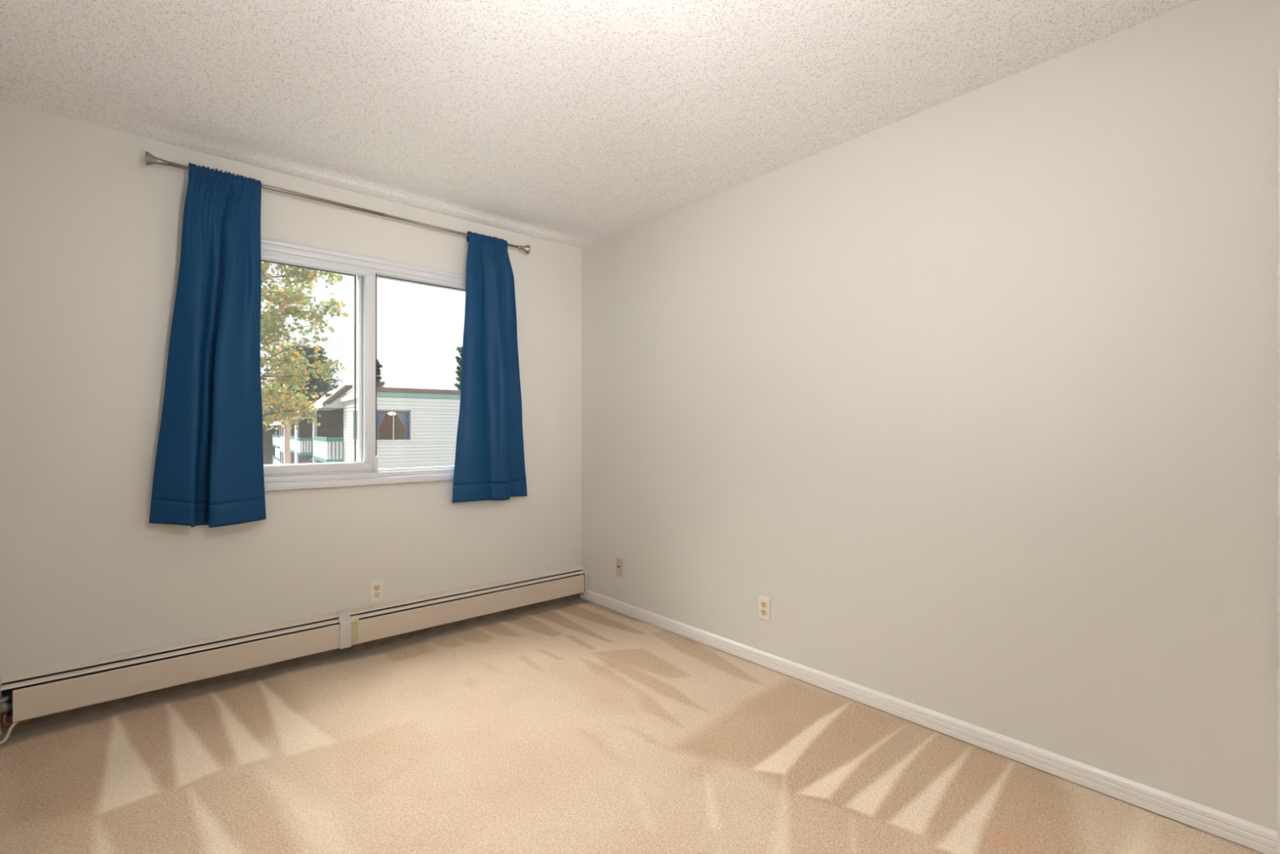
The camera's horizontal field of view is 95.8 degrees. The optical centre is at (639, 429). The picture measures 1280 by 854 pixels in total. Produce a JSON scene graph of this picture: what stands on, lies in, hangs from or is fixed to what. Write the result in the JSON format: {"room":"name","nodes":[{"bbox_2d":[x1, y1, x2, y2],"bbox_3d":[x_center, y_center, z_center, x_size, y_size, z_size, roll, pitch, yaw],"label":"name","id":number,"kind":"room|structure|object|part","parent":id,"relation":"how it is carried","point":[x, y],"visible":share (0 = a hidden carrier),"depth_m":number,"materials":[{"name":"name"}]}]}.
{"room":"empty bedroom","nodes":[
{"label":"empty bedroom","id":0,"kind":"room"},
{"bbox_2d":[0,100,582,734],"bbox_3d":[-1.493,-0.045,3.190,3.072,2.741,0.160,0,0,-41],"label":"wall","id":1,"kind":"structure","parent":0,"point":[91,233],"depth_m":2.52,"materials":[{"name":"white paint"}]},
{"bbox_2d":[0,612,342,734],"bbox_3d":[-1.990,1.064,2.598,1.211,0.228,0.070,0,0,-41],"label":"baseboard heater","id":2,"kind":"object","parent":1,"relation":"attached to","point":[45,695],"visible":0.99,"depth_m":2.50,"materials":[{"name":"metal"}]},
{"bbox_2d":[145,151,530,253],"bbox_3d":[-1.417,-1.137,3.071,1.841,0.072,0.118,0,0,-41],"label":"curtain rod","id":3,"kind":"object","parent":1,"relation":"attached to","point":[150,159],"visible":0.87,"depth_m":2.89,"materials":[{"name":"grey metal"}]},
{"bbox_2d":[148,162,266,527],"bbox_3d":[-1.925,-0.370,2.592,0.420,1.606,0.102,0,0,-32],"label":"curtain","id":4,"kind":"object","parent":3,"relation":"hanging from","point":[209,466],"visible":1,"depth_m":2.60,"materials":[{"name":"blue fabric"}]},
{"bbox_2d":[452,231,527,502],"bbox_3d":[-0.885,-0.370,3.477,0.493,1.594,0.086,0,0,-41],"label":"curtain","id":5,"kind":"object","parent":3,"relation":"hanging from","point":[490,460],"visible":1,"depth_m":3.48,"materials":[{"name":"blue fabric"}]},
{"bbox_2d":[260,237,466,491],"bbox_3d":[-1.477,-0.311,3.151,1.334,1.215,0.160,0,0,-41],"label":"window","id":6,"kind":"structure","parent":1,"relation":"attached to","point":[365,471],"depth_m":3.10,"materials":[{"name":"white plastic"}]},
{"bbox_3d":[-1.765,-0.314,2.975,0.566,1.067,0.018,0,0,-41],"label":"screen frame","id":7,"kind":"part","parent":6,"relation":"part of","materials":[{"name":"white metal"}]},
{"bbox_3d":[-1.663,-0.314,2.926,0.633,1.075,0.038,0,0,-41],"label":"sliding sash","id":8,"kind":"part","parent":6,"relation":"part of","materials":[{"name":"white plastic"}]},
{"bbox_3d":[-1.444,0.278,3.113,1.334,0.036,0.060,0,0,-41],"label":"sill","id":9,"kind":"part","parent":6,"relation":"part of","materials":[{"name":"white plastic"}]},
{"bbox_2d":[357,273,465,468],"bbox_3d":[-1.265,-0.314,3.332,0.660,1.068,0.068,0,0,-41],"label":"window pane","id":10,"kind":"object","parent":6,"relation":"attached to","point":[366,282],"depth_m":3.12,"materials":[{"name":"clear glass"}]},
{"bbox_2d":[369,579,383,602],"bbox_3d":[-1.427,0.876,3.135,0.070,0.115,0.010,0,0,-41],"label":"wall outlet","id":11,"kind":"object","parent":1,"relation":"attached to","point":[376,587],"visible":1,"depth_m":3.13,"materials":[{"name":"beige plastic"}]},
{"bbox_2d":[373,591,380,597],"bbox_3d":[-1.426,0.895,3.134,0.034,0.027,0.005,0,0,-41],"label":"receptacle","id":12,"kind":"object","parent":11,"relation":"attached to","point":[376,594],"depth_m":3.13,"materials":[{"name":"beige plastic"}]},
{"bbox_2d":[373,584,380,590],"bbox_3d":[-1.426,0.857,3.134,0.034,0.027,0.005,0,0,-41],"label":"receptacle","id":13,"kind":"object","parent":11,"relation":"attached to","point":[376,587],"depth_m":3.13,"materials":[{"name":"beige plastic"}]},
{"bbox_2d":[336,565,586,654],"bbox_3d":[-0.970,1.061,3.494,1.559,0.234,0.076,0,0,-41],"label":"baseboard heater","id":14,"kind":"object","parent":1,"relation":"attached to","point":[362,628],"visible":1,"depth_m":3.38,"materials":[{"name":"metal"}]},
{"bbox_3d":[-0.987,1.071,3.527,1.524,0.201,0.003,0,0,-41],"label":"plate","id":15,"kind":"part","parent":14,"relation":"part of","materials":[{"name":"beige metal"}]},
{"bbox_2d":[0,0,1197,248],"bbox_3d":[-0.033,-1.270,1.534,2.772,0.026,4.265,0,0,-41],"label":"ceiling","id":16,"kind":"structure","parent":0,"point":[578,123],"depth_m":2.10,"materials":[{"name":"white paint"}]},
{"bbox_2d":[0,597,1264,853],"bbox_3d":[-0.034,1.175,1.536,2.772,0.003,4.270,0,0,-41],"label":"floor","id":17,"kind":"structure","parent":0,"point":[579,726],"depth_m":2.01,"materials":[{"name":"beige carpet"}]},
{"bbox_2d":[0,721,18,744],"bbox_3d":[-2.385,1.147,2.169,0.018,0.054,0.128,0,0,-16],"label":"cable","id":18,"kind":"object","parent":17,"relation":"on","point":[13,724],"visible":1,"depth_m":2.19,"materials":[{"name":"beige plastic"}]},
{"bbox_2d":[582,0,1279,831],"bbox_3d":[1.111,-0.045,2.439,0.160,2.741,4.410,0,0,-41],"label":"wall","id":19,"kind":"structure","parent":0,"point":[978,388],"depth_m":2.11,"materials":[{"name":"white paint"}]},
{"bbox_2d":[616,556,623,576],"bbox_3d":[-0.136,0.884,3.718,0.018,0.115,0.068,0,0,-41],"label":"plate","id":20,"kind":"object","parent":19,"relation":"attached to","point":[620,562],"visible":1,"depth_m":3.71,"materials":[{"name":"beige plastic"}]},
{"bbox_2d":[758,595,770,621],"bbox_3d":[0.617,0.888,2.871,0.010,0.115,0.070,0,0,-41],"label":"wall outlet","id":21,"kind":"object","parent":19,"relation":"attached to","point":[764,602],"visible":1,"depth_m":2.87,"materials":[{"name":"beige plastic"}]},
{"bbox_2d":[760,608,766,615],"bbox_3d":[0.615,0.908,2.870,0.005,0.027,0.034,0,0,-41],"label":"receptacle","id":22,"kind":"object","parent":21,"relation":"attached to","point":[763,611],"depth_m":2.87,"materials":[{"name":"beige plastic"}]},
{"bbox_2d":[760,601,766,607],"bbox_3d":[0.615,0.869,2.870,0.005,0.027,0.034,0,0,-41],"label":"receptacle","id":23,"kind":"object","parent":21,"relation":"attached to","point":[763,604],"depth_m":2.87,"materials":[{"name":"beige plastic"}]},
{"bbox_2d":[580,589,1277,853],"bbox_3d":[0.668,1.137,2.808,0.016,0.067,3.261,0,0,-41],"label":"baseboard","id":24,"kind":"structure","parent":19,"relation":"attached to","point":[1259,837],"depth_m":2.08,"materials":[{"name":"white"}]},
{"bbox_2d":[1277,66,1279,853],"bbox_3d":[2.056,0.092,1.231,0.019,2.165,0.940,0,0,-41],"label":"trim","id":25,"kind":"structure","parent":19,"relation":"attached to","point":[1278,68],"depth_m":1.58,"materials":[{"name":"white"}]},
{"label":"outside","id":26,"kind":"structure","parent":0,"visible":0},
{"bbox_3d":[-39.916,7.925,86.658,170.000,0.300,173.800,0,0,-41],"label":"ground","id":27,"kind":"structure","parent":26,"visible":0},
{"bbox_2d":[260,371,276,429],"bbox_3d":[-59.999,-2.649,87.161,11.830,20.886,11.149,0,0,-41],"label":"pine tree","id":28,"kind":"object","parent":27,"relation":"on","point":[264,378],"visible":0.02,"depth_m":87.99,"materials":[{"name":"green plant"}]},
{"bbox_2d":[262,417,275,464],"bbox_3d":[-48.268,3.225,63.395,14.449,9.100,9.269,0,0,-41],"label":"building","id":29,"kind":"structure","parent":27,"relation":"on","point":[268,450],"depth_m":63.81,"materials":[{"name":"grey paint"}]},
{"bbox_2d":[264,344,342,435],"bbox_3d":[-44.871,-1.930,78.445,12.874,19.430,13.755,0,0,-41],"label":"pine tree","id":30,"kind":"object","parent":27,"relation":"on","point":[322,387],"visible":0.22,"depth_m":77.54,"materials":[{"name":"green plant"}]},
{"bbox_2d":[260,261,349,431],"bbox_3d":[-9.333,0.326,13.935,4.046,14.908,3.593,0,0,16],"label":"maple tree","id":31,"kind":"object","parent":27,"relation":"on","point":[269,321],"visible":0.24,"depth_m":14.10,"materials":[{"name":"green plant"}]},
{"bbox_2d":[269,381,460,467],"bbox_3d":[-21.569,2.800,46.358,15.227,9.950,51.290,0,0,-41],"label":"house","id":32,"kind":"structure","parent":27,"relation":"on","point":[416,427],"depth_m":25.45,"materials":[{"name":"white"}]},
{"bbox_3d":[-36.602,2.875,58.761,0.750,0.200,10.750,0,0,-35],"label":"rail","id":33,"kind":"part","parent":32,"relation":"part of","materials":[{"name":"teal paint"}]},
{"bbox_3d":[-32.762,2.525,52.749,0.015,1.100,1.400,0,0,-35],"label":"pane","id":34,"kind":"part","parent":32,"relation":"part of","materials":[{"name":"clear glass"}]},
{"bbox_3d":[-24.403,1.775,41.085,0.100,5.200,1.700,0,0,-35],"label":"post","id":35,"kind":"part","parent":32,"relation":"part of","materials":[{"name":"white wood"}]},
{"bbox_3d":[-23.053,0.655,39.483,0.753,0.200,2.513,0,0,-41],"label":"rail","id":36,"kind":"part","parent":32,"relation":"part of","materials":[{"name":"teal paint"}]},
{"bbox_3d":[-18.168,1.625,32.364,0.160,5.500,0.160,0,0,-35],"label":"post","id":37,"kind":"part","parent":32,"relation":"part of","materials":[{"name":"white wood"}]},
{"bbox_3d":[-16.530,0.485,30.033,0.753,0.200,5.527,0,0,-41],"label":"rail","id":38,"kind":"part","parent":32,"relation":"part of","materials":[{"name":"teal paint"}]},
{"bbox_3d":[-12.381,-0.185,25.319,0.016,1.280,1.450,0,0,-35],"label":"pane","id":39,"kind":"part","parent":32,"relation":"part of","materials":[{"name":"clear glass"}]},
{"bbox_2d":[377,410,387,439],"bbox_3d":[-10.729,-0.175,23.925,0.570,1.260,0.049,0,0,-36],"label":"drape","id":40,"kind":"object","parent":32,"relation":"hanging from","point":[380,414],"depth_m":23.90,"materials":[{"name":"blue fabric"}]},
{"bbox_2d":[394,410,409,439],"bbox_3d":[-10.056,-0.175,24.401,0.640,1.260,0.049,0,0,-35],"label":"drape","id":41,"kind":"object","parent":32,"relation":"hanging from","point":[404,416],"depth_m":24.49,"materials":[{"name":"blue fabric"}]},
{"bbox_2d":[377,359,383,386],"bbox_3d":[-20.833,1.058,45.419,2.601,13.445,2.314,0,0,-23],"label":"fir","id":42,"kind":"object","parent":27,"relation":"on","point":[379,366],"visible":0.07,"depth_m":45.42,"materials":[{"name":"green plant"}]},
{"bbox_2d":[453,346,462,390],"bbox_3d":[-11.826,1.107,38.243,1.293,13.352,1.272,0,0,11],"label":"fir","id":43,"kind":"object","parent":27,"relation":"on","point":[459,360],"visible":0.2,"depth_m":38.13,"materials":[{"name":"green plant"}]}
]}

